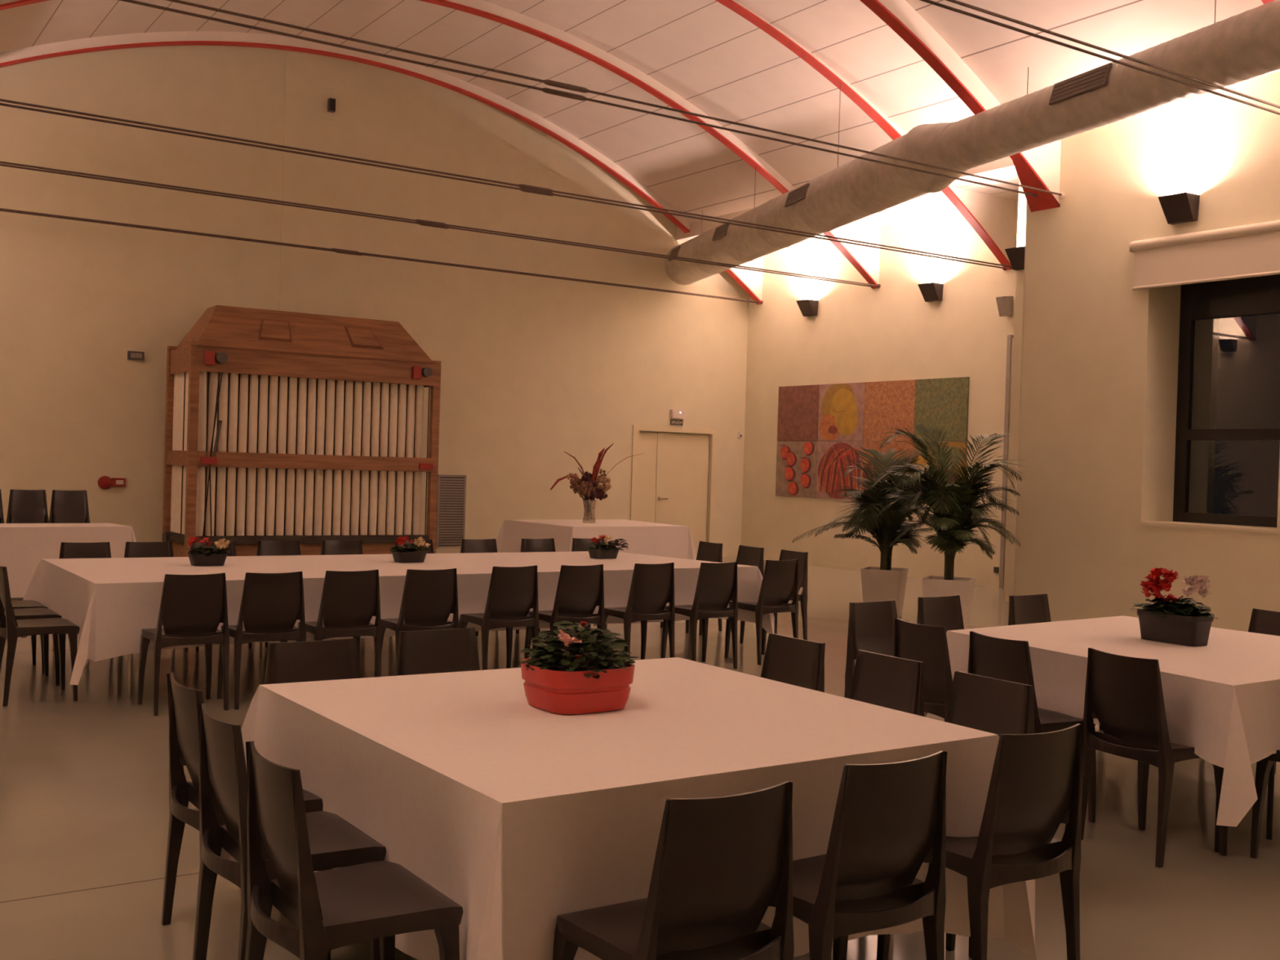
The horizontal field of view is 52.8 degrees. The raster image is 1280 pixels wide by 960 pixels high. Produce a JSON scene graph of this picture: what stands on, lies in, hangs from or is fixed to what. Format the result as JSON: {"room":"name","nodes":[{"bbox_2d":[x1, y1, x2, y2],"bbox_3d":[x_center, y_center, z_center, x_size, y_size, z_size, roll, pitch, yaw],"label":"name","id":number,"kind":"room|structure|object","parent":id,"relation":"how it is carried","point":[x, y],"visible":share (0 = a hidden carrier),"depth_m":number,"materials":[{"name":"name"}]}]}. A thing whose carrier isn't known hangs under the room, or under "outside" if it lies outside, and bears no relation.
{"room":"community hall","nodes":[
{"label":"community hall","id":0,"kind":"room"},
{"bbox_2d":[0,45,748,553],"bbox_3d":[-4.376,-2.745,18.450,15.470,7.900,0.300,1,1,-34],"label":"wall","id":1,"kind":"structure","parent":0,"point":[535,370],"depth_m":18.32,"materials":[{"name":"paint"}]},
{"bbox_2d":[320,93,337,120],"bbox_3d":[-4.359,-5.252,18.139,0.220,0.340,0.104,1,1,-34],"label":"wall speaker","id":2,"kind":"object","parent":1,"relation":"attached to","point":[328,110],"visible":1,"depth_m":18.14,"materials":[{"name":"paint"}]},
{"bbox_2d":[435,474,466,548],"bbox_3d":[-2.838,0.472,19.383,0.460,1.100,0.035,1,1,-34],"label":"air vent","id":3,"kind":"object","parent":1,"relation":"in","point":[451,489],"visible":0.94,"depth_m":19.37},
{"bbox_2d":[630,425,716,555],"bbox_3d":[0.541,0.211,21.714,1.720,2.209,0.120,1,1,-34],"label":"door","id":4,"kind":"structure","parent":1,"relation":"in","point":[669,481],"depth_m":21.75,"materials":[{"name":"paint"}]},
{"bbox_2d":[0,0,1018,241],"bbox_3d":[-1.807,-5.216,14.711,14.870,2.420,8.700,1,1,-34],"label":"ceiling","id":5,"kind":"structure","parent":0,"point":[708,54],"depth_m":16.72,"materials":[{"name":"paint"}]},
{"bbox_2d":[0,31,763,304],"bbox_3d":[-4.059,-4.592,18.038,14.870,2.878,0.136,1,1,-34],"label":"arch","id":6,"kind":"object","parent":5,"relation":"attached to","point":[750,281],"visible":0.94,"depth_m":18.16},
{"bbox_2d":[0,0,880,288],"bbox_3d":[-2.487,-4.519,15.698,14.870,2.878,0.136,1,1,-34],"label":"arch","id":7,"kind":"object","parent":5,"relation":"attached to","point":[866,260],"visible":0.8,"depth_m":17.52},
{"bbox_2d":[715,0,1014,270],"bbox_3d":[-1.046,-4.513,13.557,14.870,2.995,0.136,1,1,-34],"label":"arch","id":8,"kind":"object","parent":5,"relation":"attached to","point":[992,217],"visible":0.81,"depth_m":17.11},
{"bbox_2d":[664,0,1279,284],"bbox_3d":[3.439,-3.951,13.265,1.089,1.824,17.221,1,1,-20],"label":"air duct","id":9,"kind":"object","parent":8,"relation":"hanging from","point":[1244,46],"visible":0.94,"depth_m":12.42,"materials":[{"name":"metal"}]},
{"bbox_2d":[711,222,730,240],"bbox_3d":[1.186,-3.634,18.856,0.084,0.197,0.550,2,1,-17],"label":"outlet","id":10,"kind":"object","parent":9,"relation":"attached to","point":[721,233],"depth_m":18.78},
{"bbox_2d":[784,182,809,207],"bbox_3d":[1.975,-3.582,16.235,0.084,0.197,0.600,2,1,-17],"label":"outlet","id":11,"kind":"object","parent":9,"relation":"attached to","point":[798,196],"depth_m":16.16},
{"bbox_2d":[1048,62,1112,105],"bbox_3d":[3.828,-3.442,11.228,0.084,0.197,0.700,1,1,-23],"label":"outlet","id":12,"kind":"object","parent":9,"relation":"attached to","point":[1094,82],"depth_m":11.18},
{"bbox_2d":[0,556,1279,959],"bbox_3d":[1.628,1.591,9.382,15.470,0.200,22.270,1,1,-34],"label":"floor","id":13,"kind":"structure","parent":0,"point":[85,807],"depth_m":5.40,"materials":[{"name":"concrete"}]},
{"bbox_2d":[11,600,48,674],"bbox_3d":[-4.353,0.903,8.879,0.448,0.830,0.436,1,1,-34],"label":"dining chair","id":14,"kind":"object","parent":13,"relation":"on","point":[21,603],"visible":0.52,"depth_m":8.98,"materials":[{"name":"plastic"}]},
{"bbox_2d":[4,608,62,685],"bbox_3d":[-4.074,0.917,8.464,0.448,0.830,0.436,1,1,-34],"label":"dining chair","id":15,"kind":"object","parent":13,"relation":"on","point":[21,613],"visible":0.74,"depth_m":8.44,"materials":[{"name":"plastic"}]},
{"bbox_2d":[0,566,79,706],"bbox_3d":[-3.739,0.932,7.966,0.448,0.830,0.436,1,1,-34],"label":"dining chair","id":16,"kind":"object","parent":13,"relation":"on","point":[11,628],"visible":0.99,"depth_m":7.84,"materials":[{"name":"plastic"}]},
{"bbox_2d":[52,542,111,651],"bbox_3d":[-4.179,0.898,9.779,0.436,0.830,0.448,1,1,-33],"label":"dining chair","id":17,"kind":"object","parent":13,"relation":"on","point":[96,549],"visible":0.16,"depth_m":9.95,"materials":[{"name":"plastic"}]},
{"bbox_2d":[124,541,188,652],"bbox_3d":[-3.786,0.907,10.043,0.436,0.830,0.448,1,1,-34],"label":"dining chair","id":18,"kind":"object","parent":13,"relation":"on","point":[132,549],"visible":0.18,"depth_m":10.21,"materials":[{"name":"plastic"}]},
{"bbox_2d":[137,573,229,715],"bbox_3d":[-2.755,0.963,7.809,0.436,0.830,0.448,1,1,-34],"label":"dining chair","id":19,"kind":"object","parent":13,"relation":"on","point":[193,607],"visible":1,"depth_m":7.67,"materials":[{"name":"plastic"}]},
{"bbox_2d":[161,673,323,959],"bbox_3d":[-1.274,1.050,4.154,0.448,0.830,0.436,1,1,-34],"label":"dining chair","id":20,"kind":"object","parent":13,"relation":"on","point":[183,701],"visible":0.48,"depth_m":4.14,"materials":[{"name":"plastic"}]},
{"bbox_2d":[217,571,306,709],"bbox_3d":[-2.356,0.972,8.065,0.436,0.830,0.448,1,1,-33],"label":"dining chair","id":21,"kind":"object","parent":13,"relation":"on","point":[271,606],"visible":0.89,"depth_m":7.90,"materials":[{"name":"plastic"}]},
{"bbox_2d":[256,540,301,647],"bbox_3d":[-2.925,0.926,10.622,0.436,0.830,0.448,1,1,-33],"label":"dining chair","id":22,"kind":"object","parent":13,"relation":"on","point":[289,547],"visible":0.16,"depth_m":10.79,"materials":[{"name":"plastic"}]},
{"bbox_2d":[192,702,386,959],"bbox_3d":[-1.009,1.063,3.670,0.448,0.830,0.436,1,1,-34],"label":"dining chair","id":23,"kind":"object","parent":13,"relation":"on","point":[334,842],"visible":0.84,"depth_m":3.60,"materials":[{"name":"plastic"}]},
{"bbox_2d":[162,305,440,556],"bbox_3d":[-4.478,-0.503,17.283,3.380,3.440,1.300,1,1,-34],"label":"filter","id":24,"kind":"object","parent":13,"relation":"on","point":[307,428],"visible":0.94,"depth_m":16.83,"materials":[{"name":"orange wood"}]},
{"bbox_2d":[264,638,360,684],"bbox_3d":[-1.174,1.044,4.860,0.436,0.830,0.448,1,1,-34],"label":"dining chair","id":25,"kind":"object","parent":13,"relation":"on","point":[338,659],"visible":0.22,"depth_m":5.02,"materials":[{"name":"plastic"}]},
{"bbox_2d":[296,569,382,676],"bbox_3d":[-1.946,0.981,8.353,0.436,0.830,0.448,1,1,-34],"label":"dining chair","id":26,"kind":"object","parent":13,"relation":"on","point":[349,600],"visible":0.87,"depth_m":8.20,"materials":[{"name":"plastic"}]},
{"bbox_2d":[320,539,363,639],"bbox_3d":[-2.470,0.936,10.928,0.436,0.830,0.448,1,1,-33],"label":"dining chair","id":27,"kind":"object","parent":13,"relation":"on","point":[328,547],"visible":0.14,"depth_m":11.10,"materials":[{"name":"plastic"}]},
{"bbox_2d":[244,741,462,959],"bbox_3d":[-0.729,1.077,3.202,0.448,0.830,0.436,1,1,-34],"label":"dining chair","id":28,"kind":"object","parent":13,"relation":"on","point":[330,909],"visible":1,"depth_m":3.12,"materials":[{"name":"plastic"}]},
{"bbox_2d":[85,619,691,698],"bbox_3d":[-1.663,1.017,9.877,4.942,0.739,1.852,1,1,-34],"label":"banquet table","id":29,"kind":"object","parent":13,"relation":"on","point":[130,655],"visible":0.14,"depth_m":8.05,"materials":[{"name":"brown wood"}]},
{"bbox_2d":[21,551,774,684],"bbox_3d":[-1.656,0.926,9.878,5.390,0.581,2.200,1,1,-34],"label":"tablecloth","id":30,"kind":"object","parent":29,"relation":"on","point":[111,601],"visible":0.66,"depth_m":9.05,"materials":[{"name":"fabric"}]},
{"bbox_2d":[186,537,230,566],"bbox_3d":[-3.045,0.499,9.113,0.315,0.205,0.266,1,1,-34],"label":"flower planter","id":31,"kind":"object","parent":30,"relation":"on","point":[208,557],"visible":1,"depth_m":9.06,"materials":[{"name":"plastic"}]},
{"bbox_2d":[389,535,430,562],"bbox_3d":[-1.776,0.528,9.941,0.340,0.204,0.270,1,1,-34],"label":"flower planter","id":32,"kind":"object","parent":30,"relation":"on","point":[413,554],"visible":1,"depth_m":9.88,"materials":[{"name":"plastic"}]},
{"bbox_2d":[586,534,629,559],"bbox_3d":[-0.275,0.563,10.941,0.398,0.200,0.265,1,1,-34],"label":"flower planter","id":33,"kind":"object","parent":30,"relation":"on","point":[609,551],"visible":1,"depth_m":10.87,"materials":[{"name":"plastic"}]},
{"bbox_2d":[374,568,459,677],"bbox_3d":[-1.482,0.992,8.628,0.436,0.830,0.448,1,1,-33],"label":"dining chair","id":34,"kind":"object","parent":13,"relation":"on","point":[429,597],"visible":0.73,"depth_m":8.47,"materials":[{"name":"plastic"}]},
{"bbox_2d":[394,627,479,675],"bbox_3d":[-0.759,1.052,5.296,0.436,0.830,0.448,1,1,-34],"label":"dining chair","id":35,"kind":"object","parent":13,"relation":"on","point":[455,650],"visible":0.18,"depth_m":5.46,"materials":[{"name":"plastic"}]},
{"bbox_2d":[460,538,519,635],"bbox_3d":[-1.378,0.960,11.663,0.436,0.830,0.448,1,1,-35],"label":"dining chair","id":36,"kind":"object","parent":13,"relation":"on","point":[486,545],"visible":0.16,"depth_m":11.82,"materials":[{"name":"plastic"}]},
{"bbox_2d":[458,564,538,670],"bbox_3d":[-0.987,1.001,9.058,0.436,0.830,0.448,1,1,-36],"label":"dining chair","id":37,"kind":"object","parent":13,"relation":"on","point":[513,592],"visible":0.88,"depth_m":8.91,"materials":[{"name":"plastic"}]},
{"bbox_2d":[520,537,555,632],"bbox_3d":[-0.863,0.971,12.009,0.436,0.830,0.448,1,1,-35],"label":"dining chair","id":38,"kind":"object","parent":13,"relation":"on","point":[527,544],"visible":0.16,"depth_m":12.17,"materials":[{"name":"plastic"}]},
{"bbox_2d":[524,564,604,658],"bbox_3d":[-0.534,1.012,9.339,0.436,0.830,0.448,1,1,-35],"label":"dining chair","id":39,"kind":"object","parent":13,"relation":"on","point":[580,588],"visible":0.8,"depth_m":9.19,"materials":[{"name":"plastic"}]},
{"bbox_2d":[604,562,675,660],"bbox_3d":[-0.017,1.023,9.699,0.436,0.830,0.448,1,1,-35],"label":"dining chair","id":40,"kind":"object","parent":13,"relation":"on","point":[652,585],"visible":0.85,"depth_m":9.55,"materials":[{"name":"plastic"}]},
{"bbox_2d":[552,781,794,959],"bbox_3d":[0.082,1.103,3.051,0.436,0.830,0.448,1,1,-34],"label":"dining chair","id":41,"kind":"object","parent":13,"relation":"on","point":[720,863],"visible":1,"depth_m":2.92,"materials":[{"name":"plastic"}]},
{"bbox_2d":[660,541,722,633],"bbox_3d":[0.506,1.008,12.279,0.448,0.830,0.436,1,1,-34],"label":"dining chair","id":42,"kind":"object","parent":13,"relation":"on","point":[707,551],"visible":0.24,"depth_m":12.36,"materials":[{"name":"plastic"}]},
{"bbox_2d":[661,561,737,669],"bbox_3d":[0.476,1.034,9.982,0.436,0.830,0.448,1,1,-36],"label":"dining chair","id":43,"kind":"object","parent":13,"relation":"on","point":[717,583],"visible":0.89,"depth_m":9.85,"materials":[{"name":"plastic"}]},
{"bbox_2d":[698,545,764,635],"bbox_3d":[0.854,1.024,11.815,0.448,0.830,0.436,1,1,-34],"label":"dining chair","id":44,"kind":"object","parent":13,"relation":"on","point":[746,555],"visible":0.23,"depth_m":11.90,"materials":[{"name":"plastic"}]},
{"bbox_2d":[724,559,798,665],"bbox_3d":[1.004,1.044,10.457,0.436,0.830,0.448,1,1,-38],"label":"dining chair","id":45,"kind":"object","parent":13,"relation":"on","point":[780,582],"visible":0.94,"depth_m":10.31,"materials":[{"name":"plastic"}]},
{"bbox_2d":[739,549,808,643],"bbox_3d":[1.194,1.040,11.344,0.448,0.830,0.436,1,1,-34],"label":"dining chair","id":46,"kind":"object","parent":13,"relation":"on","point":[802,557],"visible":0.31,"depth_m":11.30,"materials":[{"name":"plastic"}]},
{"bbox_2d":[760,632,825,692],"bbox_3d":[0.492,1.088,5.415,0.448,0.830,0.436,1,1,-34],"label":"dining chair","id":47,"kind":"object","parent":13,"relation":"on","point":[794,661],"visible":0.26,"depth_m":5.52,"materials":[{"name":"plastic"}]},
{"bbox_2d":[792,445,934,617],"bbox_3d":[2.534,0.545,13.789,1.553,1.839,1.256,1,1,-34],"label":"potted palm","id":48,"kind":"object","parent":13,"relation":"on","point":[884,582],"visible":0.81,"depth_m":13.68,"materials":[{"name":"plant"}]},
{"bbox_2d":[860,566,908,617],"bbox_3d":[2.611,1.208,13.820,0.439,0.520,0.439,2,1,21],"label":"pot","id":49,"kind":"object","parent":48,"relation":"attached to","point":[878,584],"depth_m":13.65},
{"bbox_2d":[792,750,946,959],"bbox_3d":[0.526,1.112,3.428,0.436,0.830,0.448,1,1,-34],"label":"dining chair","id":50,"kind":"object","parent":13,"relation":"on","point":[889,820],"visible":0.9,"depth_m":3.27,"materials":[{"name":"plastic"}]},
{"bbox_2d":[844,600,897,698],"bbox_3d":[1.399,1.096,7.025,0.436,0.830,0.448,1,1,-36],"label":"dining chair","id":51,"kind":"object","parent":13,"relation":"on","point":[871,624],"visible":0.3,"depth_m":7.15,"materials":[{"name":"plastic"}]},
{"bbox_2d":[848,649,924,716],"bbox_3d":[0.807,1.102,4.964,0.448,0.830,0.436,1,1,-34],"label":"dining chair","id":52,"kind":"object","parent":13,"relation":"on","point":[896,683],"visible":0.25,"depth_m":5.07,"materials":[{"name":"plastic"}]},
{"bbox_2d":[888,933,893,959],"bbox_3d":[-0.113,1.129,4.230,1.698,0.739,1.708,1,1,-34],"label":"banquet table","id":53,"kind":"object","parent":13,"relation":"on","point":[891,940],"visible":0.02,"depth_m":3.99,"materials":[{"name":"brown wood"}]},
{"bbox_2d":[220,657,1036,959],"bbox_3d":[-0.112,1.084,4.230,2.012,0.673,2.023,1,1,-34],"label":"tablecloth","id":54,"kind":"object","parent":53,"relation":"on","point":[523,815],"visible":0.7,"depth_m":3.66,"materials":[{"name":"fabric"}]},
{"bbox_2d":[519,620,638,714],"bbox_3d":[-0.211,0.603,4.241,0.381,0.279,0.391,1,1,-34],"label":"flower planter","id":55,"kind":"object","parent":54,"relation":"on","point":[590,681],"visible":1,"depth_m":4.15,"materials":[{"name":"plastic"}]},
{"bbox_2d":[893,617,952,720],"bbox_3d":[1.512,1.107,6.335,0.448,0.830,0.436,1,1,-29],"label":"dining chair","id":56,"kind":"object","parent":13,"relation":"on","point":[927,644],"visible":0.4,"depth_m":6.18,"materials":[{"name":"plastic"}]},
{"bbox_2d":[916,595,964,632],"bbox_3d":[1.868,1.105,7.449,0.436,0.830,0.448,1,1,-36],"label":"dining chair","id":57,"kind":"object","parent":13,"relation":"on","point":[945,611],"visible":0.18,"depth_m":7.62,"materials":[{"name":"plastic"}]},
{"bbox_2d":[869,422,1026,629],"bbox_3d":[3.040,0.462,12.795,1.430,2.057,1.415,1,1,-34],"label":"potted palm","id":58,"kind":"object","parent":13,"relation":"on","point":[953,506],"visible":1,"depth_m":12.63,"materials":[{"name":"plant"}]},
{"bbox_2d":[922,575,975,629],"bbox_3d":[3.053,1.234,12.768,0.459,0.520,0.459,2,1,21],"label":"pot","id":59,"kind":"object","parent":58,"relation":"attached to","point":[933,585],"depth_m":12.58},
{"bbox_2d":[876,723,1084,959],"bbox_3d":[1.028,1.121,3.855,0.436,0.830,0.448,1,1,-34],"label":"dining chair","id":60,"kind":"object","parent":13,"relation":"on","point":[1036,784],"visible":0.81,"depth_m":3.69,"materials":[{"name":"plastic"}]},
{"bbox_2d":[944,671,1034,951],"bbox_3d":[1.081,1.116,4.486,0.448,0.830,0.436,1,1,-34],"label":"dining chair","id":61,"kind":"object","parent":13,"relation":"on","point":[981,703],"visible":0.25,"depth_m":4.59,"materials":[{"name":"plastic"}]},
{"bbox_2d":[967,631,1096,822],"bbox_3d":[1.771,1.120,5.895,0.448,0.830,0.436,1,1,-29],"label":"dining chair","id":62,"kind":"object","parent":13,"relation":"on","point":[1006,660],"visible":0.45,"depth_m":5.78,"materials":[{"name":"plastic"}]},
{"bbox_2d":[1008,593,1102,730],"bbox_3d":[2.474,1.120,7.712,0.436,0.830,0.448,1,1,-36],"label":"dining chair","id":63,"kind":"object","parent":13,"relation":"on","point":[1023,609],"visible":0.16,"depth_m":7.87,"materials":[{"name":"plastic"}]},
{"bbox_2d":[1080,647,1227,867],"bbox_3d":[2.157,1.137,5.437,0.448,0.830,0.436,1,1,-29],"label":"dining chair","id":64,"kind":"object","parent":13,"relation":"on","point":[1125,694],"visible":0.87,"depth_m":5.33,"materials":[{"name":"plastic"}]},
{"bbox_2d":[1200,608,1279,773],"bbox_3d":[3.452,1.155,7.177,0.448,0.830,0.436,1,1,-34],"label":"dining chair","id":65,"kind":"object","parent":13,"relation":"on","point":[1262,621],"visible":0.15,"depth_m":7.36,"materials":[{"name":"plastic"}]},
{"bbox_2d":[1213,761,1275,852],"bbox_3d":[2.583,1.185,6.339,1.746,0.739,1.734,1,1,-34],"label":"banquet table","id":66,"kind":"object","parent":13,"relation":"on","point":[1271,778],"visible":0.16,"depth_m":5.62,"materials":[{"name":"brown wood"}]},
{"bbox_2d":[924,615,1279,826],"bbox_3d":[2.583,1.066,6.338,2.088,0.526,2.073,1,1,-34],"label":"tablecloth","id":67,"kind":"object","parent":66,"relation":"on","point":[1221,697],"visible":0.69,"depth_m":5.61,"materials":[{"name":"fabric"}]},
{"bbox_2d":[1130,567,1217,646],"bbox_3d":[2.649,0.622,6.409,0.284,0.361,0.441,1,1,-34],"label":"flower planter","id":68,"kind":"object","parent":67,"relation":"on","point":[1179,620],"visible":1,"depth_m":6.34,"materials":[{"name":"plastic"}]},
{"bbox_2d":[1249,749,1279,858],"bbox_3d":[2.838,1.159,5.276,0.436,0.830,0.448,1,1,-34],"label":"dining chair","id":69,"kind":"object","parent":13,"relation":"on","point":[1264,766],"visible":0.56,"depth_m":5.32,"materials":[{"name":"plastic"}]},
{"bbox_2d":[741,200,1017,582],"bbox_3d":[4.077,-2.305,19.461,0.300,7.500,7.470,1,1,-34],"label":"wall","id":70,"kind":"structure","parent":0,"point":[888,332],"depth_m":19.84,"materials":[{"name":"paint"}]},
{"bbox_2d":[775,377,969,503],"bbox_3d":[3.469,-0.599,19.998,0.047,1.834,4.144,1,1,-34],"label":"painting","id":71,"kind":"object","parent":70,"relation":"attached to","point":[855,414],"visible":0.81,"depth_m":20.18,"materials":[{"name":"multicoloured paint"}]},
{"bbox_2d":[764,555,999,588],"bbox_3d":[3.363,1.383,20.122,0.012,0.070,5.770,1,1,-34],"label":"baseboard","id":72,"kind":"structure","parent":70,"relation":"attached to","point":[984,584],"depth_m":20.18,"materials":[{"name":"paint"}]},
{"bbox_2d":[917,282,943,302],"bbox_3d":[4.228,-2.733,18.784,0.220,0.240,0.300,1,1,-34],"label":"wall sconce","id":73,"kind":"object","parent":70,"relation":"attached to","point":[931,291],"visible":1,"depth_m":18.72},
{"bbox_2d":[995,296,1013,316],"bbox_3d":[4.989,-2.377,17.643,0.218,0.278,0.140,1,1,-34],"label":"wall speaker","id":74,"kind":"object","parent":70,"relation":"attached to","point":[1005,304],"visible":1,"depth_m":17.59,"materials":[{"name":"grey plastic"}]},
{"bbox_2d":[999,334,1013,589],"bbox_3d":[5.325,-0.231,17.214,0.060,3.480,1.160,1,1,-34],"label":"door","id":75,"kind":"structure","parent":70,"relation":"in","point":[1010,345],"depth_m":17.64,"materials":[{"name":"paint"}]},
{"bbox_2d":[1004,179,1026,601],"bbox_3d":[5.794,-2.211,15.695,1.650,7.500,1.700,1,1,-34],"label":"wall","id":76,"kind":"structure","parent":0,"point":[1021,225],"depth_m":15.90,"materials":[{"name":"paint"}]},
{"bbox_2d":[1004,245,1025,270],"bbox_3d":[4.642,-2.706,15.749,0.220,0.240,0.300,1,1,-34],"label":"wall sconce","id":77,"kind":"object","parent":76,"relation":"attached to","point":[1015,255],"visible":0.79,"depth_m":15.75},
{"bbox_2d":[905,0,1279,104],"bbox_3d":[3.184,-4.926,4.997,12.320,2.480,13.000,1,1,-34],"label":"ceiling","id":78,"kind":"structure","parent":0,"point":[1001,57],"depth_m":11.86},
{"bbox_2d":[1015,71,1279,631],"bbox_3d":[8.117,-1.409,8.604,0.620,6.200,13.300,1,1,-34],"label":"wall","id":79,"kind":"structure","parent":0,"point":[1100,355],"depth_m":12.95,"materials":[{"name":"paint"}]},
{"bbox_2d":[859,0,1061,212],"bbox_3d":[-0.630,-4.213,10.375,12.020,2.476,0.376,1,1,-34],"label":"arch","id":80,"kind":"object","parent":79,"relation":"attached to","point":[1038,167],"visible":0.73,"depth_m":12.78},
{"bbox_2d":[1013,201,1028,595],"bbox_3d":[4.194,-1.588,13.976,0.100,6.200,0.100,1,1,-34],"label":"trim","id":81,"kind":"structure","parent":79,"relation":"attached to","point":[1027,204],"depth_m":13.97,"materials":[{"name":"paint"}]},
{"bbox_2d":[1157,191,1199,224],"bbox_3d":[5.141,-2.591,12.315,0.220,0.240,0.300,1,1,-34],"label":"wall sconce","id":82,"kind":"object","parent":79,"relation":"attached to","point":[1181,207],"visible":1,"depth_m":12.26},
{"bbox_2d":[1128,219,1279,290],"bbox_3d":[5.362,-2.101,12.069,0.110,0.491,1.748,1,1,-34],"label":"roller blind","id":83,"kind":"object","parent":79,"relation":"attached to","point":[1253,250],"visible":1,"depth_m":12.09,"materials":[{"name":"fabric"}]},
{"bbox_2d":[1139,521,1279,533],"bbox_3d":[5.544,0.450,12.269,0.532,0.037,1.435,1,1,-34],"label":"window sill","id":84,"kind":"structure","parent":79,"relation":"attached to","point":[1171,524],"depth_m":12.15,"materials":[{"name":"paint"}]},
{"bbox_2d":[1173,274,1279,527],"bbox_3d":[5.822,-0.801,12.435,0.090,2.486,1.385,1,1,-34],"label":"window","id":85,"kind":"structure","parent":79,"relation":"in","point":[1228,431],"depth_m":12.55,"materials":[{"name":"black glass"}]},
{"bbox_3d":[-4.559,-2.396,5.117,0.300,7.500,21.700,1,1,-34],"label":"wall","id":86,"kind":"structure","parent":0,"visible":0},
{"bbox_2d":[0,209,758,304],"bbox_3d":[-4.128,-3.193,18.096,14.870,0.060,0.060,1,1,-34],"label":"rod","id":87,"kind":"object","parent":86,"relation":"attached to","point":[0,210],"visible":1,"depth_m":18.12,"materials":[{"name":"metal"}]},
{"bbox_2d":[0,208,763,303],"bbox_3d":[-4.073,-3.191,18.013,14.870,0.060,0.060,1,1,-34],"label":"rod","id":88,"kind":"object","parent":86,"relation":"attached to","point":[3,209],"visible":1,"depth_m":17.98,"materials":[{"name":"metal"}]},
{"bbox_2d":[0,164,873,288],"bbox_3d":[-2.564,-3.120,15.768,14.870,0.060,0.060,1,1,-34],"label":"rod","id":89,"kind":"object","parent":86,"relation":"attached to","point":[2,165],"visible":0.9,"depth_m":15.51,"materials":[{"name":"metal"}]},
{"bbox_2d":[0,160,880,288],"bbox_3d":[-2.492,-3.117,15.661,14.870,0.060,0.060,1,1,-34],"label":"rod","id":90,"kind":"object","parent":86,"relation":"attached to","point":[422,221],"visible":1,"depth_m":15.48,"materials":[{"name":"metal"}]},
{"bbox_2d":[0,102,1006,270],"bbox_3d":[-1.129,-3.053,13.632,14.870,0.060,0.060,1,1,-34],"label":"rod","id":91,"kind":"object","parent":86,"relation":"attached to","point":[1,104],"visible":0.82,"depth_m":13.10,"materials":[{"name":"metal"}]},
{"bbox_2d":[0,98,1013,269],"bbox_3d":[-1.051,-3.049,13.516,14.870,0.060,0.060,1,1,-34],"label":"rod","id":92,"kind":"object","parent":86,"relation":"attached to","point":[521,185],"visible":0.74,"depth_m":13.01,"materials":[{"name":"metal"}]},
{"bbox_2d":[119,0,1037,196],"bbox_3d":[-0.652,-3.111,10.371,12.020,0.060,0.060,1,1,-34],"label":"rod","id":93,"kind":"object","parent":86,"relation":"attached to","point":[545,90],"visible":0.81,"depth_m":10.29,"materials":[{"name":"metal"}]},
{"bbox_2d":[165,0,1065,197],"bbox_3d":[-0.540,-3.106,10.205,12.020,0.060,0.060,1,1,-34],"label":"rod","id":94,"kind":"object","parent":86,"relation":"attached to","point":[565,86],"visible":1,"depth_m":10.17,"materials":[{"name":"metal"}]},
{"bbox_2d":[919,0,1279,115],"bbox_3d":[1.160,-3.026,7.674,12.020,0.060,0.060,1,1,-34],"label":"rod","id":95,"kind":"object","parent":86,"relation":"attached to","point":[930,2],"visible":1,"depth_m":9.00,"materials":[{"name":"metal"}]},
{"bbox_2d":[945,0,1279,108],"bbox_3d":[1.216,-3.023,7.591,12.020,0.060,0.060,1,1,-34],"label":"rod","id":96,"kind":"object","parent":86,"relation":"attached to","point":[956,2],"visible":1,"depth_m":8.93,"materials":[{"name":"metal"}]},
{"bbox_3d":[-6.556,0.695,13.845,0.436,0.830,0.448,1,1,-34],"label":"dining chair","id":97,"kind":"object","parent":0,"visible":0},
{"bbox_2d":[5,488,48,523],"bbox_3d":[-6.540,0.523,13.827,0.436,0.830,0.448,1,1,-34],"label":"chair backrest","id":98,"kind":"object","parent":97,"relation":"attached to","point":[24,506],"visible":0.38,"depth_m":13.97,"materials":[{"name":"plastic"}]},
{"bbox_3d":[-6.207,0.702,14.080,0.436,0.830,0.448,1,1,-34],"label":"dining chair","id":99,"kind":"object","parent":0,"visible":0},
{"bbox_2d":[48,489,89,523],"bbox_3d":[-6.191,0.531,14.061,0.436,0.830,0.448,1,1,-34],"label":"chair backrest","id":100,"kind":"object","parent":99,"relation":"attached to","point":[66,506],"visible":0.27,"depth_m":14.20,"materials":[{"name":"plastic"}]},
{"bbox_3d":[-0.589,0.961,17.510,1.940,0.739,1.780,1,1,-34],"label":"banquet table","id":101,"kind":"object","parent":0,"visible":0},
{"bbox_2d":[496,519,697,559],"bbox_3d":[-0.590,0.946,17.509,2.279,0.733,2.112,1,1,-34],"label":"tablecloth","id":102,"kind":"object","parent":101,"relation":"on","point":[645,538],"visible":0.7,"depth_m":16.99,"materials":[{"name":"fabric"}]},
{"bbox_2d":[550,443,644,523],"bbox_3d":[-0.586,0.037,17.406,1.217,1.083,0.367,2,1,-15],"label":"glass vase","id":103,"kind":"object","parent":102,"relation":"on","point":[587,484],"visible":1,"depth_m":17.34,"materials":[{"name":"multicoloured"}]},
{"bbox_3d":[-6.379,0.840,13.066,2.163,0.739,0.825,1,1,-34],"label":"banquet table","id":104,"kind":"object","parent":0,"visible":0},
{"bbox_2d":[0,523,136,597],"bbox_3d":[-6.433,0.845,13.087,2.460,0.777,0.967,1,1,-39],"label":"tablecloth","id":105,"kind":"object","parent":104,"relation":"on","point":[23,546],"visible":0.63,"depth_m":12.94,"materials":[{"name":"fabric"}]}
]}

